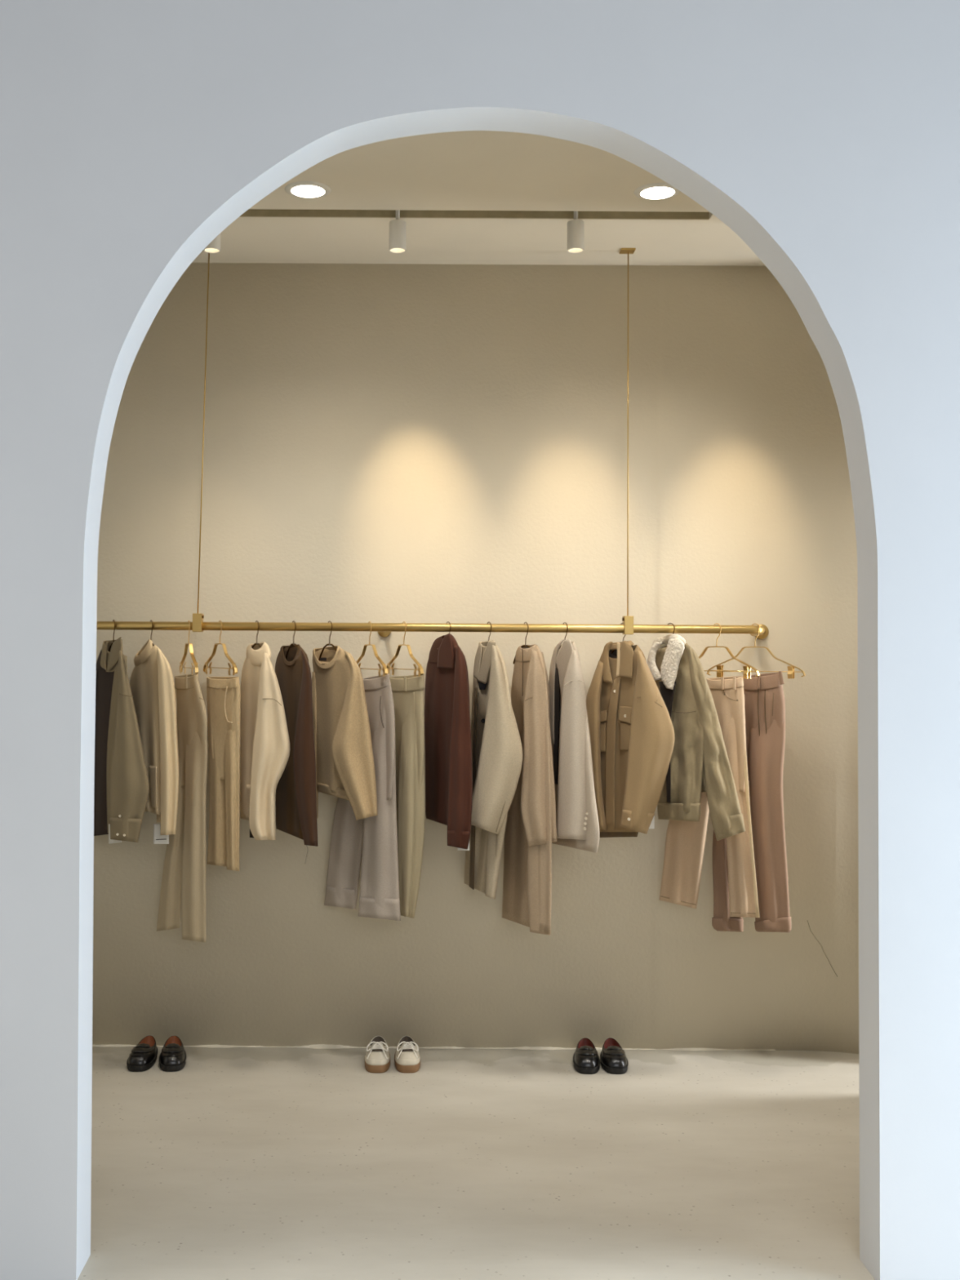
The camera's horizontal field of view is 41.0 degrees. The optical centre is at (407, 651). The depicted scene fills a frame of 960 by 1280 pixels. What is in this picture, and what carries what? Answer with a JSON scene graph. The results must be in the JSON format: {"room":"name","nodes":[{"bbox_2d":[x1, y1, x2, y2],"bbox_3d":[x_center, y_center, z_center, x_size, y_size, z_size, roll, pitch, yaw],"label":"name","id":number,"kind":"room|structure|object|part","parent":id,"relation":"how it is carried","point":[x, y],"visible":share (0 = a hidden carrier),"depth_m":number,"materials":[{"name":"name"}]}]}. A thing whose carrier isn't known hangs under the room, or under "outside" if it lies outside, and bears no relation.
{"room":"clothing store","nodes":[
{"label":"clothing store","id":0,"kind":"room"},
{"bbox_2d":[92,262,858,1053],"bbox_3d":[-0.329,0.013,4.800,4.543,3.010,0.300,0,0,0],"label":"wall","id":1,"kind":"structure","parent":0,"point":[384,442],"depth_m":4.85,"materials":[{"name":"beige paint"}]},
{"bbox_2d":[92,1044,775,1050],"bbox_3d":[-0.559,1.490,4.839,3.900,0.011,0.022,0,0,0],"label":"baseboard","id":2,"kind":"structure","parent":1,"relation":"attached to","point":[317,1046],"depth_m":4.85,"materials":[{"name":"paint"}]},
{"bbox_2d":[807,920,837,976],"bbox_3d":[1.567,1.121,4.842,0.114,0.211,0.005,0,0,9],"label":"crack","id":3,"kind":"object","parent":1,"relation":"attached to","point":[807,921],"depth_m":4.84,"materials":[{"name":"brown"}]},
{"bbox_2d":[77,1046,875,1279],"bbox_3d":[-0.009,1.540,1.000,10.000,0.080,8.300,0,0,0],"label":"floor","id":4,"kind":"structure","parent":0,"point":[233,1163],"depth_m":3.74,"materials":[{"name":"beige concrete"}]},
{"bbox_2d":[126,1035,157,1071],"bbox_3d":[-0.965,1.459,4.673,0.099,0.070,0.248,0,0,0],"label":"loafer","id":5,"kind":"object","parent":4,"relation":"on","point":[143,1056],"visible":1,"depth_m":4.59,"materials":[{"name":"black leather"}]},
{"bbox_2d":[158,1035,186,1071],"bbox_3d":[-0.860,1.460,4.674,0.100,0.070,0.248,0,0,-12],"label":"loafer","id":6,"kind":"object","parent":4,"relation":"on","point":[172,1057],"visible":1,"depth_m":4.59,"materials":[{"name":"black leather"}]},
{"bbox_2d":[364,1035,390,1073],"bbox_3d":[-0.111,1.454,4.675,0.095,0.091,0.244,0,0,0],"label":"sneaker","id":7,"kind":"object","parent":4,"relation":"on","point":[377,1056],"visible":1,"depth_m":4.59,"materials":[{"name":"beige leather"}]},
{"bbox_2d":[394,1035,420,1073],"bbox_3d":[-0.002,1.454,4.677,0.095,0.091,0.244,0,0,0],"label":"sneaker","id":8,"kind":"object","parent":4,"relation":"on","point":[406,1056],"visible":1,"depth_m":4.59,"materials":[{"name":"beige leather"}]},
{"bbox_2d":[573,1037,599,1074],"bbox_3d":[0.649,1.469,4.676,0.102,0.070,0.247,0,0,0],"label":"loafer","id":9,"kind":"object","parent":4,"relation":"on","point":[586,1060],"visible":1,"depth_m":4.59,"materials":[{"name":"black leather"}]},
{"bbox_2d":[600,1037,628,1074],"bbox_3d":[0.749,1.469,4.678,0.100,0.070,0.248,0,0,0],"label":"loafer","id":10,"kind":"object","parent":4,"relation":"on","point":[614,1060],"visible":1,"depth_m":4.60,"materials":[{"name":"black leather"}]},
{"bbox_2d":[191,130,765,266],"bbox_3d":[0.009,-1.530,4.064,5.400,0.120,1.773,0,0,0],"label":"ceiling","id":11,"kind":"structure","parent":0,"point":[464,170],"depth_m":4.24,"materials":[{"name":"beige paint"}]},
{"bbox_2d":[284,181,331,199],"bbox_3d":[-0.318,-1.468,4.075,0.148,0.009,0.148,0,0,0],"label":"recessed light","id":12,"kind":"object","parent":11,"relation":"in","point":[302,189],"visible":1,"depth_m":4.06,"materials":[{"name":"white paint"}]},
{"bbox_2d":[291,185,324,197],"bbox_3d":[-0.318,-1.466,4.075,0.112,0.006,0.112,0,0,0],"label":"diffuser","id":13,"kind":"object","parent":12,"relation":"attached to","point":[298,191],"depth_m":4.07,"materials":[{"name":"white plastic"}]},
{"bbox_2d":[96,248,768,639],"bbox_3d":[-0.264,-0.765,4.729,3.263,1.414,0.244,0,0,0],"label":"rail","id":14,"kind":"object","parent":11,"relation":"hanging from","point":[384,629],"visible":0.94,"depth_m":4.62,"materials":[{"name":"gold metal"}]},
{"bbox_2d":[108,619,115,652],"bbox_3d":[-1.065,-0.041,4.630,0.007,0.153,0.187,0,0,-24],"label":"clothes hanger","id":15,"kind":"object","parent":14,"relation":"hanging from","point":[113,620],"visible":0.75,"depth_m":4.63,"materials":[{"name":"brown metal"}]},
{"bbox_2d":[93,636,149,844],"bbox_3d":[-1.076,0.322,4.620,0.092,0.753,0.506,0,0,-36],"label":"jacket","id":16,"kind":"object","parent":15,"relation":"hanging from","point":[121,783],"visible":0.91,"depth_m":4.49,"materials":[{"name":"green fabric"}]},
{"bbox_3d":[-1.033,0.326,4.538,0.009,0.651,0.188,0,0,-34],"label":"panel","id":17,"kind":"part","parent":16,"relation":"part of","materials":[{"name":"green fabric"}]},
{"bbox_2d":[150,619,154,646],"bbox_3d":[-0.929,-0.040,4.630,0.007,0.153,0.187,0,0,-24],"label":"clothes hanger","id":18,"kind":"object","parent":14,"relation":"hanging from","point":[151,620],"visible":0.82,"depth_m":4.62,"materials":[{"name":"brown metal"}]},
{"bbox_2d":[129,639,178,844],"bbox_3d":[-0.929,0.318,4.621,0.066,0.732,0.465,0,0,-31],"label":"jacket","id":19,"kind":"object","parent":18,"relation":"hanging from","point":[152,686],"visible":0.93,"depth_m":4.52,"materials":[{"name":"beige"}]},
{"bbox_2d":[179,620,198,675],"bbox_3d":[-0.793,-0.017,4.630,0.024,0.197,0.379,0,0,-18],"label":"hanger","id":20,"kind":"object","parent":14,"relation":"hanging from","point":[192,655],"visible":1,"depth_m":4.61,"materials":[{"name":"gold metal"}]},
{"bbox_2d":[156,673,207,942],"bbox_3d":[-0.812,0.561,4.655,0.068,0.968,0.363,0,0,-37],"label":"trousers","id":21,"kind":"object","parent":20,"relation":"hanging from","point":[184,873],"visible":0.94,"depth_m":4.57,"materials":[{"name":"beige fabric"}]},
{"bbox_3d":[-0.847,0.616,4.708,0.239,0.858,0.058,0,0,45],"label":"leg","id":22,"kind":"part","parent":21,"relation":"part of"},
{"bbox_3d":[-0.782,0.291,4.615,0.040,0.413,0.258,0,0,-34],"label":"seat","id":23,"kind":"part","parent":21,"relation":"part of","materials":[{"name":"beige fabric"}]},
{"bbox_3d":[-0.762,0.641,4.578,0.056,0.802,0.166,0,0,-37],"label":"leg","id":24,"kind":"part","parent":21,"relation":"part of","materials":[{"name":"beige fabric"}]},
{"bbox_3d":[-0.824,0.021,4.720,0.011,0.107,0.190,0,0,-18],"label":"arm","id":25,"kind":"part","parent":20,"relation":"part of","materials":[{"name":"gold metal"}]},
{"bbox_3d":[-0.763,0.021,4.540,0.011,0.107,0.190,0,0,-18],"label":"arm","id":26,"kind":"part","parent":20,"relation":"part of","materials":[{"name":"gold metal"}]},
{"bbox_2d":[203,620,237,675],"bbox_3d":[-0.680,-0.017,4.630,0.024,0.197,0.379,0,0,-26],"label":"hanger","id":27,"kind":"object","parent":14,"relation":"hanging from","point":[233,668],"visible":1,"depth_m":4.62,"materials":[{"name":"gold metal"}]},
{"bbox_3d":[-0.722,0.022,4.715,0.011,0.107,0.190,0,0,-26],"label":"arm","id":28,"kind":"part","parent":27,"relation":"part of","materials":[{"name":"gold metal"}]},
{"bbox_2d":[206,676,240,871],"bbox_3d":[-0.665,0.436,4.615,0.062,0.697,0.231,0,0,-34],"label":"trousers","id":29,"kind":"object","parent":27,"relation":"hanging from","point":[223,693],"visible":1,"depth_m":4.58,"materials":[{"name":"beige fabric"}]},
{"bbox_3d":[-0.682,0.492,4.651,0.051,0.583,0.151,0,0,-37],"label":"leg","id":30,"kind":"part","parent":29,"relation":"part of","materials":[{"name":"beige fabric"}]},
{"bbox_3d":[-0.665,0.281,4.614,0.045,0.371,0.228,0,0,-40],"label":"seat","id":31,"kind":"part","parent":29,"relation":"part of","materials":[{"name":"beige fabric"}]},
{"bbox_3d":[-0.628,0.491,4.568,0.048,0.587,0.108,0,0,-22],"label":"leg","id":32,"kind":"part","parent":29,"relation":"part of","materials":[{"name":"beige fabric"}]},
{"bbox_3d":[-0.639,0.022,4.545,0.011,0.107,0.190,0,0,-26],"label":"arm","id":33,"kind":"part","parent":27,"relation":"part of","materials":[{"name":"gold metal"}]},
{"bbox_2d":[251,620,261,648],"bbox_3d":[-0.547,-0.038,4.630,0.007,0.153,0.187,0,0,-25],"label":"clothes hanger","id":34,"kind":"object","parent":14,"relation":"hanging from","point":[256,643],"visible":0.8,"depth_m":4.62,"materials":[{"name":"brown metal"}]},
{"bbox_2d":[240,641,289,839],"bbox_3d":[-0.548,0.316,4.584,0.112,0.706,0.412,0,0,-31],"label":"sweater","id":35,"kind":"object","parent":34,"relation":"hanging from","point":[264,736],"visible":0.99,"depth_m":4.45,"materials":[{"name":"fabric"}]},
{"bbox_2d":[284,620,297,659],"bbox_3d":[-0.414,-0.037,4.630,0.007,0.153,0.187,0,0,-24],"label":"clothes hanger","id":36,"kind":"object","parent":14,"relation":"hanging from","point":[293,643],"visible":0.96,"depth_m":4.63,"materials":[{"name":"brown metal"}]},
{"bbox_3d":[-0.434,0.004,4.672,0.007,0.071,0.093,0,0,-24],"label":"arm","id":37,"kind":"part","parent":36,"relation":"part of","materials":[{"name":"brown metal"}]},
{"bbox_2d":[275,644,318,862],"bbox_3d":[-0.415,0.354,4.600,0.079,0.767,0.441,0,0,-23],"label":"sweater","id":38,"kind":"object","parent":36,"relation":"hanging from","point":[295,791],"visible":0.89,"depth_m":4.46,"materials":[{"name":"fabric"}]},
{"bbox_2d":[318,621,337,661],"bbox_3d":[-0.284,-0.036,4.630,0.007,0.153,0.187,0,0,-29],"label":"clothes hanger","id":39,"kind":"object","parent":14,"relation":"hanging from","point":[329,643],"visible":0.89,"depth_m":4.63,"materials":[{"name":"brown metal"}]},
{"bbox_3d":[-0.307,0.004,4.671,0.007,0.071,0.093,0,0,-29],"label":"arm","id":40,"kind":"part","parent":39,"relation":"part of","materials":[{"name":"brown metal"}]},
{"bbox_3d":[-0.262,0.005,4.589,0.007,0.071,0.093,0,0,-29],"label":"arm","id":41,"kind":"part","parent":39,"relation":"part of","materials":[{"name":"brown metal"}]},
{"bbox_2d":[311,645,377,819],"bbox_3d":[-0.258,0.297,4.565,0.125,0.642,0.443,0,0,-37],"label":"sweater","id":42,"kind":"object","parent":39,"relation":"hanging from","point":[345,766],"visible":0.84,"depth_m":4.45,"materials":[{"name":"fabric"}]},
{"bbox_2d":[355,621,387,676],"bbox_3d":[-0.139,-0.013,4.630,0.024,0.197,0.379,0,0,-20],"label":"hanger","id":43,"kind":"object","parent":14,"relation":"hanging from","point":[384,668],"visible":0.81,"depth_m":4.57,"materials":[{"name":"gold metal"}]},
{"bbox_2d":[324,673,400,920],"bbox_3d":[-0.170,0.517,4.655,0.100,0.883,0.432,0,0,-41],"label":"trousers","id":44,"kind":"object","parent":43,"relation":"hanging from","point":[371,842],"visible":0.77,"depth_m":4.54,"materials":[{"name":"grey fabric"}]},
{"bbox_3d":[-0.200,0.570,4.715,0.065,0.768,0.295,0,0,-45],"label":"leg","id":45,"kind":"part","parent":44,"relation":"part of","materials":[{"name":"grey fabric"}]},
{"bbox_3d":[-0.099,0.541,4.563,0.174,0.830,0.076,0,0,43],"label":"leg","id":46,"kind":"part","parent":44,"relation":"part of","materials":[{"name":"grey fabric"}]},
{"bbox_3d":[-0.106,0.310,4.580,0.044,0.453,0.241,0,0,-31],"label":"seat","id":47,"kind":"part","parent":44,"relation":"part of","materials":[{"name":"grey fabric"}]},
{"bbox_3d":[-0.172,0.025,4.719,0.011,0.107,0.190,0,0,-20],"label":"arm","id":48,"kind":"part","parent":43,"relation":"part of","materials":[{"name":"gold metal"}]},
{"bbox_3d":[-0.107,0.025,4.541,0.011,0.107,0.190,0,0,-20],"label":"arm","id":49,"kind":"part","parent":43,"relation":"part of","materials":[{"name":"gold metal"}]},
{"bbox_2d":[386,621,423,676],"bbox_3d":[-0.015,-0.012,4.630,0.024,0.197,0.379,0,0,-20],"label":"hanger","id":50,"kind":"object","parent":14,"relation":"hanging from","point":[420,668],"visible":0.98,"depth_m":4.60,"materials":[{"name":"gold metal"}]},
{"bbox_3d":[-0.048,0.026,4.719,0.011,0.107,0.190,0,0,-20],"label":"arm","id":51,"kind":"part","parent":50,"relation":"part of","materials":[{"name":"gold metal"}]},
{"bbox_2d":[389,674,425,918],"bbox_3d":[-0.006,0.518,4.615,0.074,0.879,0.245,0,0,-27],"label":"trousers","id":52,"kind":"object","parent":50,"relation":"hanging from","point":[407,691],"visible":0.84,"depth_m":4.54,"materials":[{"name":"beige fabric"}]},
{"bbox_3d":[-0.026,0.557,4.674,0.054,0.740,0.106,0,0,-25],"label":"leg","id":53,"kind":"part","parent":52,"relation":"part of","materials":[{"name":"grey fabric"}]},
{"bbox_3d":[-0.003,0.313,4.614,0.045,0.452,0.237,0,0,-31],"label":"seat","id":54,"kind":"part","parent":52,"relation":"part of","materials":[{"name":"beige fabric"}]},
{"bbox_3d":[0.015,0.545,4.577,0.069,0.826,0.142,0,0,-34],"label":"leg","id":55,"kind":"part","parent":52,"relation":"part of","materials":[{"name":"beige fabric"}]},
{"bbox_3d":[0.018,0.026,4.541,0.011,0.107,0.190,0,0,-20],"label":"arm","id":56,"kind":"part","parent":50,"relation":"part of","materials":[{"name":"gold metal"}]},
{"bbox_2d":[484,622,491,645],"bbox_3d":[0.292,-0.033,4.630,0.007,0.153,0.187,0,0,-23],"label":"clothes hanger","id":57,"kind":"object","parent":14,"relation":"hanging from","point":[487,622],"visible":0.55,"depth_m":4.62,"materials":[{"name":"brown metal"}]},
{"bbox_2d":[464,640,522,899],"bbox_3d":[0.254,0.424,4.607,0.162,0.936,0.458,0,0,-21],"label":"coat","id":58,"kind":"object","parent":57,"relation":"hanging from","point":[496,744],"visible":0.95,"depth_m":4.46,"materials":[{"name":"fabric"}]},
{"bbox_3d":[0.267,0.120,4.608,0.006,0.032,0.074,0,0,-20],"label":"navy trim","id":59,"kind":"part","parent":58,"relation":"part of","materials":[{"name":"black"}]},
{"bbox_3d":[0.306,0.729,4.543,0.055,0.302,0.096,0,0,-40],"label":"skirt panel","id":60,"kind":"part","parent":58,"relation":"part of","materials":[{"name":"fabric"}]},
{"bbox_2d":[513,622,530,663],"bbox_3d":[0.425,-0.032,4.630,0.007,0.153,0.187,0,0,-23],"label":"clothes hanger","id":61,"kind":"object","parent":14,"relation":"hanging from","point":[525,645],"visible":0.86,"depth_m":4.63,"materials":[{"name":"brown metal"}]},
{"bbox_2d":[502,644,557,935],"bbox_3d":[0.451,0.491,4.617,0.146,1.040,0.456,0,0,-6],"label":"coat","id":62,"kind":"object","parent":61,"relation":"hanging from","point":[531,829],"visible":1,"depth_m":4.45,"materials":[{"name":"fabric"}]},
{"bbox_3d":[0.461,0.781,4.481,0.105,0.423,0.064,0,0,41],"label":"skirt panel","id":63,"kind":"part","parent":62,"relation":"part of","materials":[{"name":"beige fabric"}]},
{"bbox_2d":[559,622,568,648],"bbox_3d":[0.567,-0.031,4.630,0.007,0.153,0.187,0,0,-23],"label":"clothes hanger","id":64,"kind":"object","parent":14,"relation":"hanging from","point":[564,622],"visible":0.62,"depth_m":4.62,"materials":[{"name":"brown metal"}]},
{"bbox_2d":[548,639,599,853],"bbox_3d":[0.570,0.333,4.555,0.118,0.759,0.477,0,0,-8],"label":"blazer","id":65,"kind":"object","parent":64,"relation":"hanging from","point":[577,824],"visible":0.97,"depth_m":4.42,"materials":[{"name":"grey fabric"}]},
{"bbox_3d":[0.799,-1.462,4.665,0.052,0.007,0.050,0,0,0],"label":"ceiling plate","id":66,"kind":"part","parent":14,"relation":"part of","materials":[{"name":"gold metal"}]},
{"bbox_2d":[662,622,675,648],"bbox_3d":[0.949,-0.029,4.630,0.007,0.153,0.187,0,0,-38],"label":"clothes hanger","id":67,"kind":"object","parent":14,"relation":"hanging from","point":[668,623],"visible":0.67,"depth_m":4.62,"materials":[{"name":"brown metal"}]},
{"bbox_2d":[647,634,745,840],"bbox_3d":[0.996,0.297,4.546,0.156,0.724,0.437,0,0,-40],"label":"jacket","id":68,"kind":"object","parent":67,"relation":"hanging from","point":[699,762],"visible":0.99,"depth_m":4.49,"materials":[{"name":"fabric"}]},
{"bbox_2d":[698,622,759,678],"bbox_3d":[1.117,-0.006,4.630,0.024,0.197,0.379,0,0,-36],"label":"hanger","id":69,"kind":"object","parent":14,"relation":"hanging from","point":[747,673],"visible":0.77,"depth_m":4.54,"materials":[{"name":"gold metal"}]},
{"bbox_3d":[1.060,0.033,4.707,0.011,0.107,0.190,0,0,-36],"label":"arm","id":70,"kind":"part","parent":69,"relation":"part of","materials":[{"name":"gold metal"}]},
{"bbox_2d":[659,675,759,917],"bbox_3d":[1.098,0.518,4.633,0.410,0.868,0.124,0,0,43],"label":"trousers","id":71,"kind":"object","parent":69,"relation":"hanging from","point":[685,843],"visible":0.67,"depth_m":4.56,"materials":[{"name":"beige fabric"}]},
{"bbox_3d":[1.049,0.566,4.700,0.254,0.759,0.086,0,0,33],"label":"leg","id":72,"kind":"part","parent":71,"relation":"part of","materials":[{"name":"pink fabric"}]},
{"bbox_3d":[1.143,0.294,4.592,0.061,0.403,0.193,0,0,-22],"label":"seat","id":73,"kind":"part","parent":71,"relation":"part of","materials":[{"name":"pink fabric"}]},
{"bbox_3d":[1.176,0.551,4.561,0.164,0.804,0.084,0,0,33],"label":"leg","id":74,"kind":"part","parent":71,"relation":"part of","materials":[{"name":"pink fabric"}]},
{"bbox_3d":[1.172,0.033,4.553,0.011,0.107,0.190,0,0,-36],"label":"arm","id":75,"kind":"part","parent":69,"relation":"part of","materials":[{"name":"gold metal"}]},
{"bbox_2d":[706,623,805,678],"bbox_3d":[1.255,-0.005,4.630,0.379,0.197,0.024,0,0,41],"label":"hanger","id":76,"kind":"object","parent":14,"relation":"hanging from","point":[791,674],"visible":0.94,"depth_m":4.62,"materials":[{"name":"gold metal"}]},
{"bbox_3d":[1.184,0.033,4.692,0.190,0.107,0.011,0,0,41],"label":"arm","id":77,"kind":"part","parent":76,"relation":"part of","materials":[{"name":"gold metal"}]},
{"bbox_2d":[711,671,791,932],"bbox_3d":[1.243,0.550,4.629,0.101,0.967,0.315,0,0,-44],"label":"trousers","id":78,"kind":"object","parent":76,"relation":"hanging from","point":[764,696],"visible":0.69,"depth_m":4.55,"materials":[{"name":"pink fabric"}]},
{"bbox_3d":[1.200,0.617,4.692,0.167,0.801,0.081,0,0,27],"label":"leg","id":79,"kind":"part","parent":78,"relation":"part of","materials":[{"name":"beige fabric"}]},
{"bbox_3d":[1.280,0.275,4.607,0.074,0.392,0.175,0,0,-42],"label":"seat","id":80,"kind":"part","parent":78,"relation":"part of","materials":[{"name":"pink fabric"}]},
{"bbox_3d":[1.290,0.585,4.573,0.157,0.813,0.089,0,0,34],"label":"leg","id":81,"kind":"part","parent":78,"relation":"part of","materials":[{"name":"pink fabric"}]},
{"bbox_3d":[1.327,0.034,4.568,0.190,0.107,0.011,0,0,41],"label":"arm","id":82,"kind":"part","parent":76,"relation":"part of","materials":[{"name":"gold metal"}]},
{"bbox_2d":[240,208,709,219],"bbox_3d":[-0.786,-1.510,4.334,3.610,0.069,0.004,0,0,0],"label":"track","id":83,"kind":"object","parent":11,"relation":"attached to","point":[250,212],"depth_m":4.33,"materials":[{"name":"brown metal"}]},
{"bbox_2d":[203,233,220,253],"bbox_3d":[-0.658,-1.444,4.297,0.057,0.195,0.057,0,0,0],"label":"track spotlight","id":84,"kind":"object","parent":83,"relation":"attached to","point":[214,246],"visible":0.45,"depth_m":4.28,"materials":[{"name":"white paint"}]},
{"bbox_2d":[389,209,406,253],"bbox_3d":[-0.035,-1.442,4.297,0.057,0.191,0.057,0,0,0],"label":"track spotlight","id":85,"kind":"object","parent":83,"relation":"attached to","point":[397,227],"visible":0.95,"depth_m":4.28,"materials":[{"name":"white paint"}]},
{"bbox_3d":[-0.034,-1.489,4.297,0.014,0.099,0.014,0,0,0],"label":"stem","id":86,"kind":"part","parent":85,"relation":"part of","materials":[{"name":"white paint"}]},
{"bbox_2d":[567,211,584,253],"bbox_3d":[0.563,-1.441,4.297,0.057,0.188,0.057,0,0,0],"label":"track spotlight","id":87,"kind":"object","parent":83,"relation":"attached to","point":[575,227],"visible":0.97,"depth_m":4.27,"materials":[{"name":"white paint"}]},
{"bbox_3d":[0.563,-1.487,4.297,0.014,0.095,0.014,0,0,0],"label":"stem","id":88,"kind":"part","parent":87,"relation":"part of","materials":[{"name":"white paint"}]},
{"bbox_2d":[634,182,680,199],"bbox_3d":[0.794,-1.461,4.070,0.148,0.009,0.148,0,0,0],"label":"recessed light","id":89,"kind":"object","parent":11,"relation":"in","point":[655,191],"visible":0.91,"depth_m":4.05,"materials":[{"name":"white paint"}]},
{"bbox_2d":[640,186,675,199],"bbox_3d":[0.794,-1.459,4.070,0.112,0.006,0.112,0,0,0],"label":"diffuser","id":90,"kind":"object","parent":89,"relation":"attached to","point":[646,193],"depth_m":4.06,"materials":[{"name":"white plastic"}]},
{"bbox_2d":[0,0,959,1279],"bbox_3d":[0.091,-0.590,3.108,9.376,4.220,0.137,0,0,0],"label":"wall","id":91,"kind":"structure","parent":0,"point":[824,135],"depth_m":3.04,"materials":[{"name":"white paint"}]},
{"bbox_3d":[0.144,-0.034,4.630,0.081,0.153,0.170,0,0,0],"label":"clothes hanger","id":92,"kind":"object","parent":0,"visible":0},
{"bbox_2d":[424,633,472,850],"bbox_3d":[0.147,0.317,4.625,0.092,0.770,0.446,0,0,-13],"label":"jacket","id":93,"kind":"object","parent":92,"relation":"hanging from","point":[447,726],"visible":0.98,"depth_m":4.54,"materials":[{"name":"brown fabric"}]},
{"bbox_3d":[0.778,-0.030,4.630,0.107,0.153,0.156,0,0,0],"label":"clothes hanger","id":94,"kind":"object","parent":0,"visible":0},
{"bbox_2d":[586,640,675,837],"bbox_3d":[0.775,0.325,4.588,0.155,0.734,0.458,0,0,-23],"label":"overshirt","id":95,"kind":"object","parent":94,"relation":"hanging from","point":[632,731],"visible":0.93,"depth_m":4.54,"materials":[{"name":"fabric"}]}
]}

